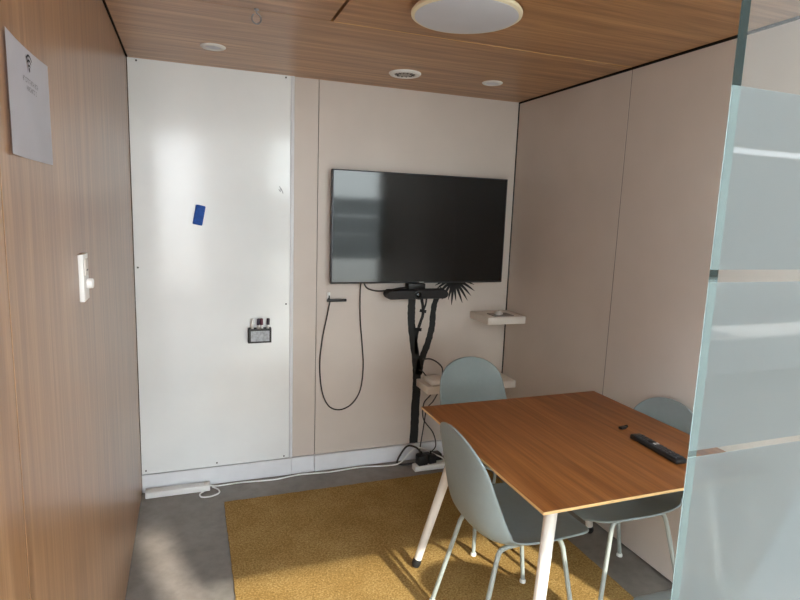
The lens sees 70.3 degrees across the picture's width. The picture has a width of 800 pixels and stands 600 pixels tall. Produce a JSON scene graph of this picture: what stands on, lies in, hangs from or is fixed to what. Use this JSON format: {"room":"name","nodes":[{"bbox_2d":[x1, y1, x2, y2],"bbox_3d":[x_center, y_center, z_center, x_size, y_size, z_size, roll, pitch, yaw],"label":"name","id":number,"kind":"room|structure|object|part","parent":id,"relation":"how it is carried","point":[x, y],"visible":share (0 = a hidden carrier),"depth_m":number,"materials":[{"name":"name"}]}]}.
{"room":"office","nodes":[
{"label":"office","id":0,"kind":"room"},
{"bbox_2d":[102,0,125,52],"bbox_3d":[0.185,-1.165,2.005,2.748,0.180,3.250,-1,9,-20],"label":"ceiling","id":1,"kind":"structure","parent":0,"point":[104,2],"depth_m":2.47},
{"bbox_2d":[197,0,345,20],"bbox_3d":[-0.313,-0.955,1.184,0.820,0.020,2.011,-1,9,-20],"label":"ceiling panel","id":2,"kind":"object","parent":1,"relation":"attached to","point":[316,9],"visible":1,"depth_m":2.11,"materials":[{"name":"brown wood"}]},
{"bbox_2d":[251,8,261,24],"bbox_3d":[-0.545,-1.075,2.158,0.036,0.056,0.020,3,9,5],"label":"ceiling hook","id":3,"kind":"object","parent":2,"relation":"attached to","point":[255,9],"visible":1,"depth_m":2.15,"materials":[{"name":"metal"}]},
{"bbox_2d":[105,0,630,101],"bbox_3d":[-0.136,-1.208,2.863,2.329,0.020,1.046,-1,9,-20],"label":"ceiling panel","id":4,"kind":"object","parent":1,"relation":"attached to","point":[161,30],"visible":0.83,"depth_m":2.71,"materials":[{"name":"brown wood"}]},
{"bbox_2d":[200,43,225,50],"bbox_3d":[-0.881,-1.192,2.679,0.116,0.010,0.116,-1,9,-20],"label":"recessed light","id":5,"kind":"object","parent":4,"relation":"attached to","point":[208,46],"visible":1,"depth_m":2.67,"materials":[{"name":"white plastic"}]},
{"bbox_2d":[389,69,420,78],"bbox_3d":[0.027,-1.218,3.065,0.174,0.015,0.174,-1,9,-20],"label":"ceiling speaker","id":6,"kind":"object","parent":4,"relation":"attached to","point":[399,73],"visible":1,"depth_m":3.04,"materials":[{"name":"white plastic"}]},
{"bbox_2d":[394,73,414,76],"bbox_3d":[0.027,-1.218,3.065,0.118,0.010,0.118,-1,9,-20],"label":"grille","id":7,"kind":"object","parent":6,"relation":"attached to","point":[395,74],"depth_m":3.07,"materials":[{"name":"grey metal"}]},
{"bbox_2d":[482,80,502,85],"bbox_3d":[0.523,-1.225,3.212,0.116,0.010,0.116,-1,9,-20],"label":"recessed light","id":8,"kind":"object","parent":4,"relation":"attached to","point":[490,82],"visible":1,"depth_m":3.20,"materials":[{"name":"white plastic"}]},
{"bbox_2d":[336,22,631,67],"bbox_3d":[0.437,-1.124,2.523,1.489,0.002,0.005,-1,9,-20],"label":"trim","id":9,"kind":"structure","parent":1,"relation":"attached to","point":[336,22],"depth_m":2.48,"materials":[{"name":"brown wood"}]},
{"bbox_2d":[333,0,799,66],"bbox_3d":[0.784,-0.979,1.590,1.497,0.020,2.011,-1,9,-20],"label":"ceiling panel","id":10,"kind":"object","parent":1,"relation":"attached to","point":[631,33],"visible":0.8,"depth_m":2.19,"materials":[{"name":"brown wood"}]},
{"bbox_2d":[411,0,522,33],"bbox_3d":[0.242,-1.040,2.068,0.404,0.043,0.404,-1,9,-20],"label":"ceiling light","id":11,"kind":"object","parent":10,"relation":"attached to","point":[447,16],"visible":1,"depth_m":2.03,"materials":[{"name":"white plastic"}]},
{"bbox_2d":[124,53,520,475],"bbox_3d":[-0.387,-0.207,3.606,2.548,2.600,0.188,-1,9,-20],"label":"wall","id":12,"kind":"structure","parent":0,"point":[124,53],"depth_m":3.63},
{"bbox_2d":[127,57,294,474],"bbox_3d":[-1.045,-0.132,3.258,0.863,2.290,0.022,-1,9,-20],"label":"whiteboard","id":13,"kind":"object","parent":12,"relation":"attached to","point":[221,140],"visible":1,"depth_m":3.23,"materials":[{"name":"ceramic"}]},
{"bbox_2d":[193,205,205,225],"bbox_3d":[-1.115,-0.471,3.154,0.070,0.116,0.022,-1,9,-20],"label":"eraser","id":14,"kind":"object","parent":13,"relation":"attached to","point":[199,212],"visible":1,"depth_m":3.15,"materials":[{"name":"blue plastic"}]},
{"bbox_2d":[248,327,270,343],"bbox_3d":[-0.831,0.208,3.361,0.132,0.085,0.046,-1,9,-20],"label":"pen holder","id":15,"kind":"object","parent":13,"relation":"attached to","point":[255,335],"visible":1,"depth_m":3.34,"materials":[{"name":"black plastic"}]},
{"bbox_2d":[251,319,253,328],"bbox_3d":[-0.870,0.178,3.343,0.019,0.138,0.019,1,9,-21],"label":"marker","id":16,"kind":"object","parent":15,"relation":"in","point":[252,320],"visible":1,"depth_m":3.33,"materials":[{"name":"white plastic"}]},
{"bbox_2d":[257,318,259,328],"bbox_3d":[-0.838,0.177,3.355,0.024,0.138,0.019,1,9,-9],"label":"marker","id":17,"kind":"object","parent":15,"relation":"in","point":[258,319],"visible":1,"depth_m":3.34,"materials":[{"name":"white plastic"}]},
{"bbox_2d":[260,318,262,328],"bbox_3d":[-0.818,0.177,3.362,0.023,0.138,0.019,1,9,-9],"label":"marker","id":18,"kind":"object","parent":15,"relation":"in","point":[261,319],"visible":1,"depth_m":3.35,"materials":[{"name":"white plastic"}]},
{"bbox_2d":[266,318,269,328],"bbox_3d":[-0.785,0.176,3.375,0.023,0.138,0.019,1,9,-9],"label":"marker","id":19,"kind":"object","parent":15,"relation":"in","point":[268,319],"visible":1,"depth_m":3.36,"materials":[{"name":"white plastic"}]},
{"bbox_3d":[-0.650,-0.141,3.404,0.020,2.290,0.022,-1,9,-20],"label":"edge trim","id":20,"kind":"part","parent":13,"relation":"part of","materials":[{"name":"silver metal"}]},
{"bbox_2d":[142,440,442,492],"bbox_3d":[-0.395,1.040,3.696,2.342,0.108,0.026,-1,9,-20],"label":"baseboard","id":21,"kind":"structure","parent":12,"relation":"attached to","point":[274,467],"depth_m":3.57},
{"bbox_2d":[292,77,318,456],"bbox_3d":[-0.576,-0.146,3.438,0.139,2.293,0.012,-1,9,-20],"label":"wall panel","id":22,"kind":"object","parent":12,"relation":"attached to","point":[306,108],"visible":0.93,"depth_m":3.42,"materials":[{"name":"beige paint"}]},
{"bbox_2d":[314,80,518,453],"bbox_3d":[0.117,-0.161,3.694,1.331,2.293,0.012,-1,9,-20],"label":"wall panel","id":23,"kind":"object","parent":12,"relation":"attached to","point":[362,127],"visible":0.71,"depth_m":3.64,"materials":[{"name":"beige paint"}]},
{"bbox_2d":[383,283,447,299],"bbox_3d":[0.098,-0.059,3.625,0.414,0.096,0.134,-1,9,-20],"label":"webcam","id":24,"kind":"object","parent":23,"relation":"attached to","point":[418,291],"visible":0.94,"depth_m":3.58,"materials":[{"name":"black plastic"}]},
{"bbox_2d":[329,169,507,283],"bbox_3d":[0.134,-0.449,3.605,1.176,0.680,0.072,-1,9,-20],"label":"television","id":25,"kind":"object","parent":23,"relation":"attached to","point":[386,227],"visible":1,"depth_m":3.55,"materials":[{"name":"black glass"}]},
{"bbox_2d":[319,284,363,409],"bbox_3d":[-0.360,0.289,3.563,0.291,0.847,0.028,-1,9,-20],"label":"hanging cable","id":26,"kind":"object","parent":25,"relation":"hanging from","point":[360,284],"visible":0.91,"depth_m":3.57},
{"bbox_2d":[364,284,407,291],"bbox_3d":[-0.087,-0.084,3.563,0.297,0.065,0.018,0,9,-13],"label":"cable","id":27,"kind":"object","parent":25,"relation":"hanging from","point":[364,284],"visible":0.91,"depth_m":3.55,"materials":[{"name":"black plastic"}]},
{"bbox_2d":[407,282,473,442],"bbox_3d":[0.264,0.366,3.829,0.482,1.221,0.002,-1,9,-20],"label":"decal","id":28,"kind":"object","parent":23,"relation":"attached to","point":[417,361],"visible":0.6,"depth_m":3.78,"materials":[{"name":"black plastic"}]},
{"bbox_2d":[416,373,515,394],"bbox_3d":[0.445,0.559,3.822,0.644,0.048,0.200,-1,9,-20],"label":"wall shelf","id":29,"kind":"object","parent":23,"relation":"attached to","point":[508,382],"visible":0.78,"depth_m":3.73,"materials":[{"name":"white laminate"}]},
{"bbox_2d":[419,394,437,452],"bbox_3d":[0.200,0.809,3.768,0.124,0.438,0.075,6,10,26],"label":"cable","id":30,"kind":"object","parent":29,"relation":"hanging from","point":[436,394],"visible":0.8,"depth_m":3.81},
{"bbox_2d":[423,374,440,385],"bbox_3d":[0.229,0.524,3.730,0.110,0.034,0.141,-1,9,-20],"label":"box","id":31,"kind":"object","parent":29,"relation":"on","point":[432,380],"visible":0.73,"depth_m":3.70,"materials":[{"name":"white plastic"}]},
{"bbox_2d":[423,358,442,374],"bbox_3d":[0.220,0.450,3.795,0.136,0.131,0.066,3,9,8],"label":"cable","id":32,"kind":"object","parent":31,"relation":"attached to","point":[424,358],"visible":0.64,"depth_m":3.79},
{"bbox_2d":[470,310,525,324],"bbox_3d":[0.651,0.115,3.798,0.278,0.047,0.250,-1,9,-20],"label":"wall shelf","id":33,"kind":"object","parent":23,"relation":"attached to","point":[481,316],"visible":0.87,"depth_m":3.71,"materials":[{"name":"white laminate"}]},
{"bbox_2d":[487,313,513,316],"bbox_3d":[0.662,0.097,3.746,0.140,0.006,0.108,-1,9,-20],"label":"notepad","id":34,"kind":"object","parent":33,"relation":"on","point":[491,314],"visible":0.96,"depth_m":3.71,"materials":[{"name":"white paper"}]},
{"bbox_2d":[494,311,502,314],"bbox_3d":[0.654,0.085,3.767,0.060,0.022,0.110,3,9,9],"label":"handheld device","id":35,"kind":"object","parent":34,"relation":"on","point":[496,312],"visible":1,"depth_m":3.74,"materials":[{"name":"white plastic"}]},
{"bbox_3d":[-0.437,-0.017,3.488,0.022,0.060,0.030,-1,9,-20],"label":"wall hook","id":36,"kind":"object","parent":23,"relation":"attached to","visible":0},
{"bbox_2d":[327,299,346,301],"bbox_3d":[-0.389,0.002,3.497,0.124,0.018,0.016,-1,9,-20],"label":"adapter","id":37,"kind":"object","parent":36,"relation":"attached to","point":[328,300],"visible":1,"depth_m":3.49,"materials":[{"name":"black plastic"}]},
{"bbox_2d":[125,455,672,599],"bbox_3d":[0.961,1.829,-0.419,14.000,0.100,9.200,-1,9,-20],"label":"floor","id":38,"kind":"structure","parent":0,"point":[181,549],"depth_m":2.85,"materials":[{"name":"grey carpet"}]},
{"bbox_2d":[145,481,209,498],"bbox_3d":[-1.290,1.103,3.306,0.350,0.040,0.060,-1,9,-20],"label":"power strip","id":39,"kind":"object","parent":38,"relation":"on","point":[200,486],"visible":1,"depth_m":3.29,"materials":[{"name":"white plastic"}]},
{"bbox_2d":[199,486,219,497],"bbox_3d":[-1.105,1.120,3.305,0.089,0.017,0.123,9,11,37],"label":"cable loop","id":40,"kind":"object","parent":38,"relation":"on","point":[212,486],"visible":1,"depth_m":3.29,"materials":[{"name":"white plastic"}]},
{"bbox_2d":[210,447,443,486],"bbox_3d":[-0.426,1.044,3.607,1.483,0.123,0.094,-1,9,-16],"label":"cable","id":41,"kind":"object","parent":38,"relation":"on","point":[418,447],"visible":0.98,"depth_m":3.62,"materials":[{"name":"plastic"}]},
{"bbox_2d":[396,445,420,464],"bbox_3d":[0.063,1.029,3.767,0.173,0.142,0.054,5,9,17],"label":"cord","id":42,"kind":"object","parent":38,"relation":"on","point":[405,447],"visible":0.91,"depth_m":3.77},
{"bbox_2d":[412,460,444,471],"bbox_3d":[0.230,1.088,3.753,0.305,0.040,0.060,-1,9,-20],"label":"power strip","id":43,"kind":"object","parent":38,"relation":"on","point":[439,464],"visible":0.46,"depth_m":3.71,"materials":[{"name":"white plastic"}]},
{"bbox_2d":[415,451,427,465],"bbox_3d":[0.143,1.032,3.711,0.068,0.082,0.056,-2,10,-26],"label":"power adapter","id":44,"kind":"object","parent":43,"relation":"in","point":[422,458],"visible":1,"depth_m":3.69,"materials":[{"name":"black plastic"}]},
{"bbox_2d":[426,451,436,463],"bbox_3d":[0.206,1.033,3.742,0.056,0.075,0.052,-2,10,-26],"label":"power adapter","id":45,"kind":"object","parent":43,"relation":"in","point":[432,457],"visible":0.91,"depth_m":3.72,"materials":[{"name":"black plastic"}]},
{"bbox_2d":[224,469,633,599],"bbox_3d":[0.210,1.317,2.359,1.664,0.010,2.462,-1,9,-20],"label":"rug","id":46,"kind":"object","parent":38,"relation":"on","point":[359,541],"visible":0.76,"depth_m":2.78,"materials":[{"name":"yellow carpet"}]},
{"bbox_2d":[440,357,506,556],"bbox_3d":[0.466,0.785,2.996,0.459,0.865,0.544,-2,9,-22],"label":"shell chair","id":47,"kind":"object","parent":46,"relation":"on","point":[464,379],"visible":0.33,"depth_m":3.17,"materials":[{"name":"grey plastic"}]},
{"bbox_3d":[0.367,1.013,2.849,0.043,0.432,0.213,1,9,-7],"label":"leg","id":48,"kind":"part","parent":47,"relation":"part of","materials":[{"name":"grey metal"}]},
{"bbox_3d":[0.554,0.966,3.201,0.038,0.432,0.232,1,9,-9],"label":"leg","id":49,"kind":"part","parent":47,"relation":"part of","materials":[{"name":"grey metal"}]},
{"bbox_2d":[429,422,588,599],"bbox_3d":[0.432,0.895,2.277,0.544,0.865,0.459,-1,9,-20],"label":"shell chair","id":50,"kind":"object","parent":46,"relation":"on","point":[496,511],"visible":0.86,"depth_m":2.14,"materials":[{"name":"grey plastic"}]},
{"bbox_3d":[0.253,1.078,2.408,0.232,0.432,0.038,1,9,-7],"label":"leg","id":51,"kind":"part","parent":50,"relation":"part of","materials":[{"name":"grey metal"}]},
{"bbox_3d":[0.360,1.126,2.121,0.232,0.432,0.038,-4,11,-34],"label":"leg","id":52,"kind":"part","parent":50,"relation":"part of","materials":[{"name":"grey metal"}]},
{"bbox_3d":[0.495,1.072,2.495,0.213,0.432,0.043,-4,11,-35],"label":"leg","id":53,"kind":"part","parent":50,"relation":"part of","materials":[{"name":"grey metal"}]},
{"bbox_3d":[0.601,1.120,2.213,0.213,0.432,0.043,1,9,-5],"label":"leg","id":54,"kind":"part","parent":50,"relation":"part of","materials":[{"name":"grey metal"}]},
{"bbox_2d":[412,391,725,599],"bbox_3d":[0.705,0.935,2.388,1.035,0.768,0.972,-1,9,-20],"label":"meeting table","id":55,"kind":"object","parent":46,"relation":"on","point":[564,452],"visible":0.75,"depth_m":2.21,"materials":[{"name":"brown wood"}]},
{"bbox_3d":[0.196,0.870,2.613,0.237,0.728,0.045,2,9,0],"label":"leg","id":56,"kind":"part","parent":55,"relation":"part of","materials":[{"name":"white metal"}]},
{"bbox_3d":[0.464,0.990,1.895,0.045,0.725,0.184,8,10,32],"label":"leg","id":57,"kind":"part","parent":55,"relation":"part of","materials":[{"name":"white metal"}]},
{"bbox_3d":[0.943,0.853,2.889,0.236,0.728,0.045,-6,12,-40],"label":"leg","id":58,"kind":"part","parent":55,"relation":"part of","materials":[{"name":"white metal"}]},
{"bbox_2d":[618,425,627,429],"bbox_3d":[0.956,0.543,2.428,0.047,0.012,0.020,-3,10,-32],"label":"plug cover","id":59,"kind":"object","parent":55,"relation":"on","point":[622,427],"visible":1,"depth_m":2.42,"materials":[{"name":"black plastic"}]},
{"bbox_2d":[630,433,686,463],"bbox_3d":[0.998,0.573,2.205,0.050,0.023,0.256,-1,9,-17],"label":"remote control","id":60,"kind":"object","parent":55,"relation":"on","point":[674,457],"visible":1,"depth_m":2.18,"materials":[{"name":"black plastic"}]},
{"bbox_2d":[571,397,692,599],"bbox_3d":[0.957,0.878,2.503,0.544,0.865,0.459,-1,9,-20],"label":"shell chair","id":61,"kind":"object","parent":46,"relation":"on","point":[673,413],"visible":0.44,"depth_m":2.41,"materials":[{"name":"grey plastic"}]},
{"bbox_3d":[0.879,1.109,2.347,0.213,0.432,0.043,-4,11,-35],"label":"leg","id":62,"kind":"part","parent":61,"relation":"part of","materials":[{"name":"grey metal"}]},
{"bbox_3d":[1.014,1.056,2.721,0.232,0.432,0.038,-4,11,-34],"label":"leg","id":63,"kind":"part","parent":61,"relation":"part of","materials":[{"name":"grey metal"}]},
{"bbox_3d":[1.121,1.105,2.434,0.232,0.432,0.038,1,9,-7],"label":"leg","id":64,"kind":"part","parent":61,"relation":"part of","materials":[{"name":"grey metal"}]},
{"bbox_2d":[633,589,671,599],"bbox_3d":[0.993,1.014,1.637,0.459,0.865,0.544,-1,9,-20],"label":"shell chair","id":65,"kind":"object","parent":46,"relation":"on","point":[666,594],"visible":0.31,"depth_m":1.81,"materials":[{"name":"grey plastic"}]},
{"bbox_2d":[416,450,441,459],"bbox_3d":[0.193,1.062,3.815,0.170,0.070,0.068,-2,9,-22],"label":"brick","id":66,"kind":"object","parent":38,"relation":"on","point":[437,452],"visible":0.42,"depth_m":3.81,"materials":[{"name":"black plastic"}]},
{"bbox_2d":[422,395,435,450],"bbox_3d":[0.180,0.810,3.758,0.092,0.439,0.156,6,10,24],"label":"cable","id":67,"kind":"object","parent":66,"relation":"attached to","point":[429,395],"visible":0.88,"depth_m":3.81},
{"bbox_2d":[671,0,799,599],"bbox_3d":[1.043,0.356,0.938,1.536,2.390,0.011,-1,9,-20],"label":"glass wall","id":68,"kind":"structure","parent":38,"relation":"on","point":[739,534],"depth_m":0.66,"materials":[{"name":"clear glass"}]},
{"bbox_3d":[1.043,0.356,0.938,1.536,2.390,0.011,-1,9,-20],"label":"glass pane","id":69,"kind":"part","parent":68,"relation":"part of","materials":[{"name":"clear glass"}]},
{"bbox_2d":[521,16,799,103],"bbox_3d":[1.379,0.019,2.548,0.180,2.600,3.062,-1,9,-20],"label":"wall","id":70,"kind":"structure","parent":0,"point":[796,17],"depth_m":2.58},
{"bbox_2d":[503,70,631,398],"bbox_3d":[0.935,-0.037,3.456,0.020,2.379,1.021,-1,9,-20],"label":"wall panel","id":71,"kind":"object","parent":70,"relation":"attached to","point":[571,144],"visible":0.64,"depth_m":3.32,"materials":[{"name":"beige paint"}]},
{"bbox_2d":[602,70,632,394],"bbox_3d":[1.113,0.042,2.982,0.019,2.379,0.005,-1,9,-20],"label":"trim","id":72,"kind":"structure","parent":70,"relation":"attached to","point":[632,70],"depth_m":2.92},
{"bbox_2d":[595,19,799,582],"bbox_3d":[1.462,0.199,2.045,0.020,2.379,2.019,-1,9,-20],"label":"wall panel","id":73,"kind":"object","parent":70,"relation":"attached to","point":[679,106],"visible":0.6,"depth_m":2.59,"materials":[{"name":"beige paint"}]},
{"bbox_3d":[-1.029,0.071,1.656,0.180,2.600,3.062,-1,9,-20],"label":"wall","id":74,"kind":"structure","parent":0,"visible":0},
{"bbox_2d":[0,187,29,599],"bbox_3d":[-0.539,0.347,0.636,0.020,2.391,0.749,-1,9,-20],"label":"wall panel","id":75,"kind":"object","parent":74,"relation":"attached to","point":[14,584],"visible":1,"depth_m":0.93,"materials":[{"name":"brown wood"}]},
{"bbox_2d":[0,183,29,595],"bbox_3d":[-0.670,0.289,0.985,0.019,2.391,0.007,-1,9,-20],"label":"trim","id":76,"kind":"structure","parent":74,"relation":"attached to","point":[0,183],"depth_m":0.97,"materials":[{"name":"brown wood"}]},
{"bbox_2d":[0,0,141,599],"bbox_3d":[-1.067,0.111,2.049,0.020,2.391,2.293,-1,9,-20],"label":"wall panel","id":77,"kind":"object","parent":74,"relation":"attached to","point":[75,366],"visible":0.88,"depth_m":1.48,"materials":[{"name":"brown wood"}]},
{"bbox_2d":[5,27,52,164],"bbox_3d":[-0.708,-0.375,1.090,0.005,0.207,0.310,-1,9,-20],"label":"paper notice","id":78,"kind":"object","parent":77,"relation":"attached to","point":[28,84],"visible":1,"depth_m":1.08,"materials":[{"name":"white paper"}]},
{"bbox_2d":[77,253,93,301],"bbox_3d":[-0.873,-0.064,1.583,0.028,0.130,0.080,-1,9,-20],"label":"wall switch","id":79,"kind":"object","parent":77,"relation":"attached to","point":[85,282],"visible":1,"depth_m":1.55,"materials":[{"name":"white plastic"}]},
{"bbox_3d":[-0.873,-0.047,1.603,0.016,0.030,0.030,-1,9,-20],"label":"knob","id":80,"kind":"part","parent":79,"relation":"part of","materials":[{"name":"white plastic"}]}
]}

